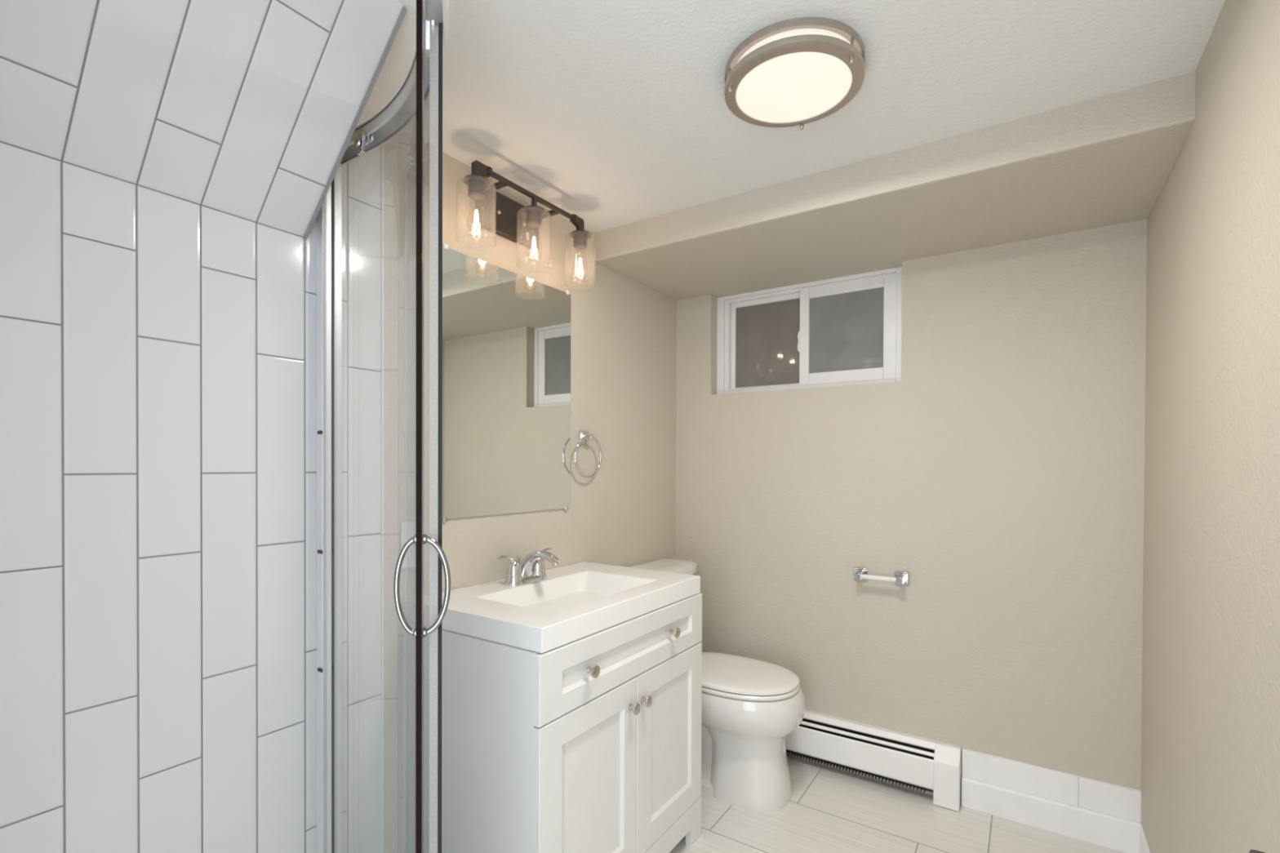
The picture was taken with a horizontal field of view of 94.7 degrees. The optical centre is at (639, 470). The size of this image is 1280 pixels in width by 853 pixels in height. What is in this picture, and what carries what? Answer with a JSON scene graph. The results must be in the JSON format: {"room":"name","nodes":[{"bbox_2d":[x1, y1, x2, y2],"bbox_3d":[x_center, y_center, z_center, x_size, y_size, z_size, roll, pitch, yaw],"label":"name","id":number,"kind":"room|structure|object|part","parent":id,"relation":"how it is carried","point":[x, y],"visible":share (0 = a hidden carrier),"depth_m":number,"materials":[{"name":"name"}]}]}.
{"room":"bathroom","nodes":[
{"label":"bathroom","id":0,"kind":"room"},
{"bbox_2d":[0,0,404,237],"bbox_3d":[-0.822,-0.702,0.899,0.369,0.364,0.792,1,1,33],"label":"ceiling","id":1,"kind":"structure","parent":0,"point":[245,109],"depth_m":1.04,"materials":[{"name":"white tile"}]},
{"bbox_2d":[0,108,676,852],"bbox_3d":[-0.525,0.149,1.810,0.125,2.080,2.841,1,1,33],"label":"wall","id":2,"kind":"structure","parent":0,"point":[158,449],"depth_m":1.20,"materials":[{"name":"white tile"}]},
{"bbox_2d":[302,6,407,239],"bbox_3d":[-0.603,-0.702,1.229,0.372,0.366,0.007,1,1,33],"label":"trim","id":3,"kind":"structure","parent":2,"relation":"attached to","point":[404,10],"depth_m":1.22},
{"bbox_2d":[381,145,383,852],"bbox_3d":[-0.656,0.151,1.498,0.009,2.080,0.004,1,1,33],"label":"trim","id":4,"kind":"structure","parent":2,"relation":"attached to","point":[382,147],"depth_m":1.50,"materials":[{"name":"white paint"}]},
{"bbox_2d":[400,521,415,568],"bbox_3d":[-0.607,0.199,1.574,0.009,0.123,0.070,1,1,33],"label":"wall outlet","id":5,"kind":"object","parent":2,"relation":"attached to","point":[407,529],"visible":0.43,"depth_m":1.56,"materials":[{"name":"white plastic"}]},
{"bbox_2d":[407,532,415,558],"bbox_3d":[-0.605,0.199,1.572,0.004,0.067,0.034,1,1,33],"label":"receptacle","id":6,"kind":"object","parent":5,"relation":"attached to","point":[411,550],"depth_m":1.57,"materials":[{"name":"white plastic"}]},
{"bbox_2d":[442,243,570,522],"bbox_3d":[-0.403,-0.245,1.877,0.009,0.782,0.556,1,1,33],"label":"mirror","id":7,"kind":"object","parent":2,"relation":"attached to","point":[506,335],"visible":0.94,"depth_m":1.83,"materials":[{"name":"clear glass"}]},
{"bbox_2d":[456,160,595,287],"bbox_3d":[-0.350,-0.731,1.802,0.172,0.232,0.547,1,1,33],"label":"vanity light","id":8,"kind":"object","parent":2,"relation":"attached to","point":[495,213],"visible":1,"depth_m":1.78,"materials":[{"name":"brown metal"}]},
{"bbox_2d":[462,174,489,200],"bbox_3d":[-0.444,-0.762,1.598,0.072,0.046,0.072,1,1,33],"label":"socket","id":9,"kind":"object","parent":8,"relation":"attached to","point":[477,184],"depth_m":1.58,"materials":[{"name":"grey metal"}]},
{"bbox_3d":[-0.444,-0.696,1.598,0.104,0.165,0.104,1,1,33],"label":"lamp shade","id":10,"kind":"part","parent":8,"relation":"part of","materials":[{"name":"clear glass"}]},
{"bbox_3d":[-0.434,-0.808,1.611,0.014,0.055,0.057,1,1,33],"label":"stem","id":11,"kind":"part","parent":8,"relation":"part of","materials":[{"name":"brown metal"}]},
{"bbox_3d":[-0.424,-0.826,1.719,0.102,0.012,0.016,1,1,33],"label":"arm","id":12,"kind":"part","parent":8,"relation":"part of","materials":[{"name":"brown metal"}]},
{"bbox_3d":[-0.321,-0.802,1.784,0.012,0.040,0.012,1,1,33],"label":"stem","id":13,"kind":"part","parent":8,"relation":"part of","materials":[{"name":"brown metal"}]},
{"bbox_2d":[522,205,546,227],"bbox_3d":[-0.321,-0.763,1.784,0.072,0.046,0.072,1,1,33],"label":"socket","id":14,"kind":"object","parent":8,"relation":"attached to","point":[534,214],"depth_m":1.77,"materials":[{"name":"grey metal"}]},
{"bbox_3d":[-0.321,-0.697,1.784,0.104,0.165,0.104,1,1,33],"label":"lamp shade","id":15,"kind":"part","parent":8,"relation":"part of","materials":[{"name":"clear glass"}]},
{"bbox_3d":[-0.300,-0.827,1.907,0.102,0.012,0.016,1,1,33],"label":"arm","id":16,"kind":"part","parent":8,"relation":"part of","materials":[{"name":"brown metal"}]},
{"bbox_3d":[-0.208,-0.810,1.953,0.014,0.055,0.057,1,1,33],"label":"stem","id":17,"kind":"part","parent":8,"relation":"part of","materials":[{"name":"brown metal"}]},
{"bbox_3d":[-0.200,-0.698,1.968,0.104,0.165,0.104,1,1,33],"label":"lamp shade","id":18,"kind":"part","parent":8,"relation":"part of","materials":[{"name":"clear glass"}]},
{"bbox_2d":[569,230,591,249],"bbox_3d":[-0.200,-0.764,1.968,0.072,0.046,0.072,1,1,33],"label":"socket","id":19,"kind":"object","parent":8,"relation":"attached to","point":[580,237],"depth_m":1.95,"materials":[{"name":"grey metal"}]},
{"bbox_2d":[573,431,601,478],"bbox_3d":[-0.198,-0.057,2.158,0.044,0.173,0.156,1,1,33],"label":"towel ring","id":20,"kind":"object","parent":2,"relation":"attached to","point":[584,437],"visible":1,"depth_m":2.16,"materials":[{"name":"silver metal"}]},
{"bbox_3d":[-0.205,-0.120,2.176,0.011,0.048,0.048,1,1,33],"label":"wall plate","id":21,"kind":"part","parent":20,"relation":"part of","materials":[{"name":"silver metal"}]},
{"bbox_3d":[-0.187,-0.120,2.164,0.034,0.020,0.020,1,1,33],"label":"post","id":22,"kind":"part","parent":20,"relation":"part of","materials":[{"name":"silver metal"}]},
{"bbox_2d":[364,0,1225,233],"bbox_3d":[-0.117,-0.931,0.786,1.916,0.100,4.091,1,1,33],"label":"ceiling","id":23,"kind":"structure","parent":0,"point":[612,113],"depth_m":1.33,"materials":[{"name":"white paint"}]},
{"bbox_2d":[724,17,865,129],"bbox_3d":[0.336,-0.853,1.295,0.298,0.061,0.298,1,1,33],"label":"ceiling light","id":24,"kind":"object","parent":23,"relation":"attached to","point":[801,71],"visible":1,"depth_m":1.24,"materials":[{"name":"white glass"}]},
{"bbox_3d":[0.196,-0.848,1.284,0.009,0.051,0.009,1,1,33],"label":"post","id":25,"kind":"part","parent":24,"relation":"part of","materials":[{"name":"silver metal"}]},
{"bbox_2d":[735,28,852,122],"bbox_3d":[0.336,-0.854,1.295,0.265,0.043,0.265,1,1,33],"label":"diffuser","id":26,"kind":"object","parent":24,"relation":"attached to","point":[806,77],"depth_m":1.25,"materials":[{"name":"white glass"}]},
{"bbox_3d":[0.428,-0.847,1.191,0.009,0.051,0.009,1,1,33],"label":"post","id":27,"kind":"part","parent":24,"relation":"part of","materials":[{"name":"silver metal"}]},
{"bbox_2d":[593,71,1195,300],"bbox_3d":[0.737,-0.850,2.081,1.736,0.136,0.768,1,1,33],"label":"soffit","id":28,"kind":"structure","parent":0,"point":[1107,160],"depth_m":1.76,"materials":[{"name":"beige paint"}]},
{"bbox_2d":[669,753,1124,852],"bbox_3d":[-0.126,1.249,0.804,1.916,0.100,4.091,1,1,33],"label":"floor","id":29,"kind":"structure","parent":0,"point":[828,810],"depth_m":1.97,"materials":[{"name":"tile"}]},
{"bbox_2d":[402,592,702,852],"bbox_3d":[-0.203,0.795,1.728,0.516,0.792,0.763,1,1,33],"label":"vanity cabinet","id":30,"kind":"object","parent":29,"relation":"on","point":[592,743],"visible":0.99,"depth_m":1.45,"materials":[{"name":"white paint"}]},
{"bbox_2d":[405,561,700,653],"bbox_3d":[-0.212,0.393,1.737,0.487,0.100,0.747,1,1,33],"label":"countertop","id":31,"kind":"structure","parent":30,"relation":"on","point":[575,602],"depth_m":1.59,"materials":[{"name":"white stone"}]},
{"bbox_2d":[497,547,559,586],"bbox_3d":[-0.337,0.292,1.813,0.183,0.100,0.182,0,0,-7],"label":"faucet","id":32,"kind":"object","parent":31,"relation":"on","point":[531,568],"visible":1,"depth_m":1.78,"materials":[{"name":"silver metal"}]},
{"bbox_3d":[-0.389,0.296,1.754,0.055,0.091,0.092,1,1,33],"label":"handle","id":33,"kind":"part","parent":32,"relation":"part of","materials":[{"name":"silver metal"}]},
{"bbox_3d":[-0.376,0.297,1.829,0.014,0.065,0.014,1,1,33],"label":"lift rod","id":34,"kind":"part","parent":32,"relation":"part of","materials":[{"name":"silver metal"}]},
{"bbox_3d":[-0.351,0.334,1.812,0.056,0.015,0.160,1,1,33],"label":"plate","id":35,"kind":"part","parent":32,"relation":"part of","materials":[{"name":"silver metal"}]},
{"bbox_3d":[-0.310,0.292,1.785,0.165,0.098,0.068,1,1,33],"label":"spout","id":36,"kind":"part","parent":32,"relation":"part of","materials":[{"name":"silver metal"}]},
{"bbox_3d":[-0.312,0.296,1.871,0.055,0.091,0.092,1,1,33],"label":"handle","id":37,"kind":"part","parent":32,"relation":"part of","materials":[{"name":"silver metal"}]},
{"bbox_3d":[-0.122,0.814,1.446,0.019,0.502,0.382,1,1,33],"label":"door","id":38,"kind":"part","parent":30,"relation":"part of","materials":[{"name":"white paint"}]},
{"bbox_3d":[-0.113,0.482,1.414,0.026,0.031,0.031,1,1,33],"label":"knob","id":39,"kind":"part","parent":30,"relation":"part of","materials":[{"name":"silver metal"}]},
{"bbox_3d":[-0.015,0.481,1.602,0.019,0.156,0.763,1,1,33],"label":"drawer","id":40,"kind":"part","parent":30,"relation":"part of","materials":[{"name":"white paint"}]},
{"bbox_3d":[-0.015,0.632,1.564,0.026,0.031,0.031,1,1,33],"label":"knob","id":41,"kind":"part","parent":30,"relation":"part of","materials":[{"name":"silver metal"}]},
{"bbox_3d":[0.018,0.632,1.614,0.026,0.031,0.031,1,1,33],"label":"knob","id":42,"kind":"part","parent":30,"relation":"part of","materials":[{"name":"silver metal"}]},
{"bbox_3d":[0.089,0.812,1.766,0.019,0.502,0.378,1,1,33],"label":"door","id":43,"kind":"part","parent":30,"relation":"part of","materials":[{"name":"white paint"}]},
{"bbox_3d":[0.103,0.480,1.742,0.026,0.031,0.031,1,1,33],"label":"knob","id":44,"kind":"part","parent":30,"relation":"part of","materials":[{"name":"silver metal"}]},
{"bbox_2d":[626,557,804,813],"bbox_3d":[0.280,0.791,2.276,0.710,0.794,0.452,1,1,33],"label":"toilet","id":45,"kind":"object","parent":29,"relation":"on","point":[749,706],"visible":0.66,"depth_m":2.08,"materials":[{"name":"white ceramic"}]},
{"bbox_3d":[0.072,0.415,2.411,0.208,0.046,0.452,1,1,33],"label":"tank lid","id":46,"kind":"part","parent":45,"relation":"part of","materials":[{"name":"white ceramic"}]},
{"bbox_3d":[0.353,0.762,2.222,0.486,0.020,0.355,1,1,33],"label":"lid","id":47,"kind":"part","parent":45,"relation":"part of","materials":[{"name":"white plastic"}]},
{"bbox_3d":[0.354,0.782,2.221,0.488,0.016,0.356,1,1,33],"label":"seat","id":48,"kind":"part","parent":45,"relation":"part of","materials":[{"name":"white plastic"}]},
{"bbox_3d":[-0.589,1.147,0.813,0.878,0.100,0.884,1,1,33],"label":"shower tray","id":49,"kind":"object","parent":29,"relation":"on","visible":0},
{"bbox_2d":[315,0,450,852],"bbox_3d":[-0.457,0.177,0.830,0.352,1.842,1.229,0,0,-12],"label":"shower enclosure","id":50,"kind":"object","parent":49,"relation":"on","point":[424,81],"visible":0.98,"depth_m":1.12,"materials":[{"name":"metal"}]},
{"bbox_3d":[-0.493,0.160,1.138,0.069,1.800,0.589,0,1,-39],"label":"sliding door","id":51,"kind":"part","parent":50,"relation":"part of","materials":[{"name":"clear glass"}]},
{"bbox_3d":[-0.452,-0.727,0.824,0.343,0.034,1.226,0,0,-11],"label":"rail","id":52,"kind":"part","parent":50,"relation":"part of","materials":[{"name":"metal"}]},
{"bbox_3d":[-0.360,0.179,0.906,0.036,0.160,0.015,0,1,-16],"label":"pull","id":53,"kind":"part","parent":50,"relation":"part of","materials":[{"name":"silver metal"}]},
{"bbox_3d":[-0.317,0.179,0.919,0.042,0.160,0.015,0,1,-16],"label":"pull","id":54,"kind":"part","parent":50,"relation":"part of","materials":[{"name":"silver metal"}]},
{"bbox_2d":[675,219,1146,803],"bbox_3d":[0.906,0.150,2.352,1.676,2.080,0.140,1,1,33],"label":"wall","id":55,"kind":"structure","parent":0,"point":[1002,471],"depth_m":2.11,"materials":[{"name":"beige paint"}]},
{"bbox_2d":[716,266,902,394],"bbox_3d":[0.696,-0.561,2.499,0.794,0.450,0.050,1,1,33],"label":"window","id":56,"kind":"structure","parent":55,"relation":"in","point":[845,330],"depth_m":2.46,"materials":[{"name":"white plastic"}]},
{"bbox_3d":[0.571,-0.558,2.597,0.364,0.399,0.015,1,1,33],"label":"fixed sash","id":57,"kind":"part","parent":56,"relation":"part of","materials":[{"name":"white plastic"}]},
{"bbox_3d":[0.569,-0.555,2.599,0.330,0.377,0.005,1,1,33],"label":"pane","id":58,"kind":"part","parent":56,"relation":"part of","materials":[{"name":"glass"}]},
{"bbox_3d":[0.837,-0.562,2.398,0.302,0.322,0.005,1,1,33],"label":"pane","id":59,"kind":"part","parent":56,"relation":"part of","materials":[{"name":"clear glass"}]},
{"bbox_3d":[0.839,-0.561,2.395,0.382,0.410,0.022,1,1,33],"label":"sliding sash","id":60,"kind":"part","parent":56,"relation":"part of","materials":[{"name":"white plastic"}]},
{"bbox_2d":[785,710,960,811],"bbox_3d":[0.650,1.085,2.399,1.152,0.201,0.072,1,1,33],"label":"baseboard heater","id":61,"kind":"object","parent":55,"relation":"attached to","point":[930,765],"visible":0.55,"depth_m":2.21,"materials":[{"name":"white metal"}]},
{"bbox_3d":[0.626,1.081,2.436,1.071,0.191,0.038,1,1,33],"label":"panel","id":62,"kind":"part","parent":61,"relation":"part of","materials":[{"name":"white metal"}]},
{"bbox_2d":[853,567,909,585],"bbox_3d":[0.906,0.406,2.231,0.199,0.050,0.064,1,1,33],"label":"toilet paper holder","id":63,"kind":"object","parent":55,"relation":"attached to","point":[902,578],"visible":1,"depth_m":2.21,"materials":[{"name":"silver metal"}]},
{"bbox_3d":[0.844,0.406,2.272,0.050,0.050,0.064,1,1,33],"label":"post","id":64,"kind":"part","parent":63,"relation":"part of","materials":[{"name":"silver metal"}]},
{"bbox_3d":[0.969,0.407,2.190,0.050,0.050,0.064,1,1,33],"label":"post","id":65,"kind":"part","parent":63,"relation":"part of","materials":[{"name":"silver metal"}]},
{"bbox_2d":[961,747,1141,852],"bbox_3d":[1.352,1.096,1.965,0.490,0.199,0.024,1,1,33],"label":"baseboard","id":66,"kind":"structure","parent":55,"relation":"attached to","point":[1098,812],"depth_m":1.95,"materials":[{"name":"white tile"}]},
{"bbox_2d":[1141,0,1279,852],"bbox_3d":[0.628,0.166,0.300,0.120,2.080,4.091,1,1,33],"label":"wall","id":67,"kind":"structure","parent":0,"point":[1211,722],"depth_m":1.12,"materials":[{"name":"beige paint"}]},
{"bbox_2d":[1138,825,1150,852],"bbox_3d":[1.093,1.151,1.135,0.006,0.100,1.647,1,1,33],"label":"baseboard","id":68,"kind":"structure","parent":67,"relation":"attached to","point":[1143,845],"depth_m":1.77,"materials":[{"name":"white paint"}]},
{"bbox_3d":[-0.532,0.163,0.173,1.676,2.080,0.100,1,1,33],"label":"wall","id":69,"kind":"structure","parent":0,"visible":0},
{"bbox_2d":[1248,848,1266,852],"bbox_3d":[0.317,0.186,0.141,0.106,2.018,0.753,1,1,33],"label":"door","id":70,"kind":"structure","parent":69,"relation":"in","point":[1251,851],"depth_m":0.42,"materials":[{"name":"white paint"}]}
]}

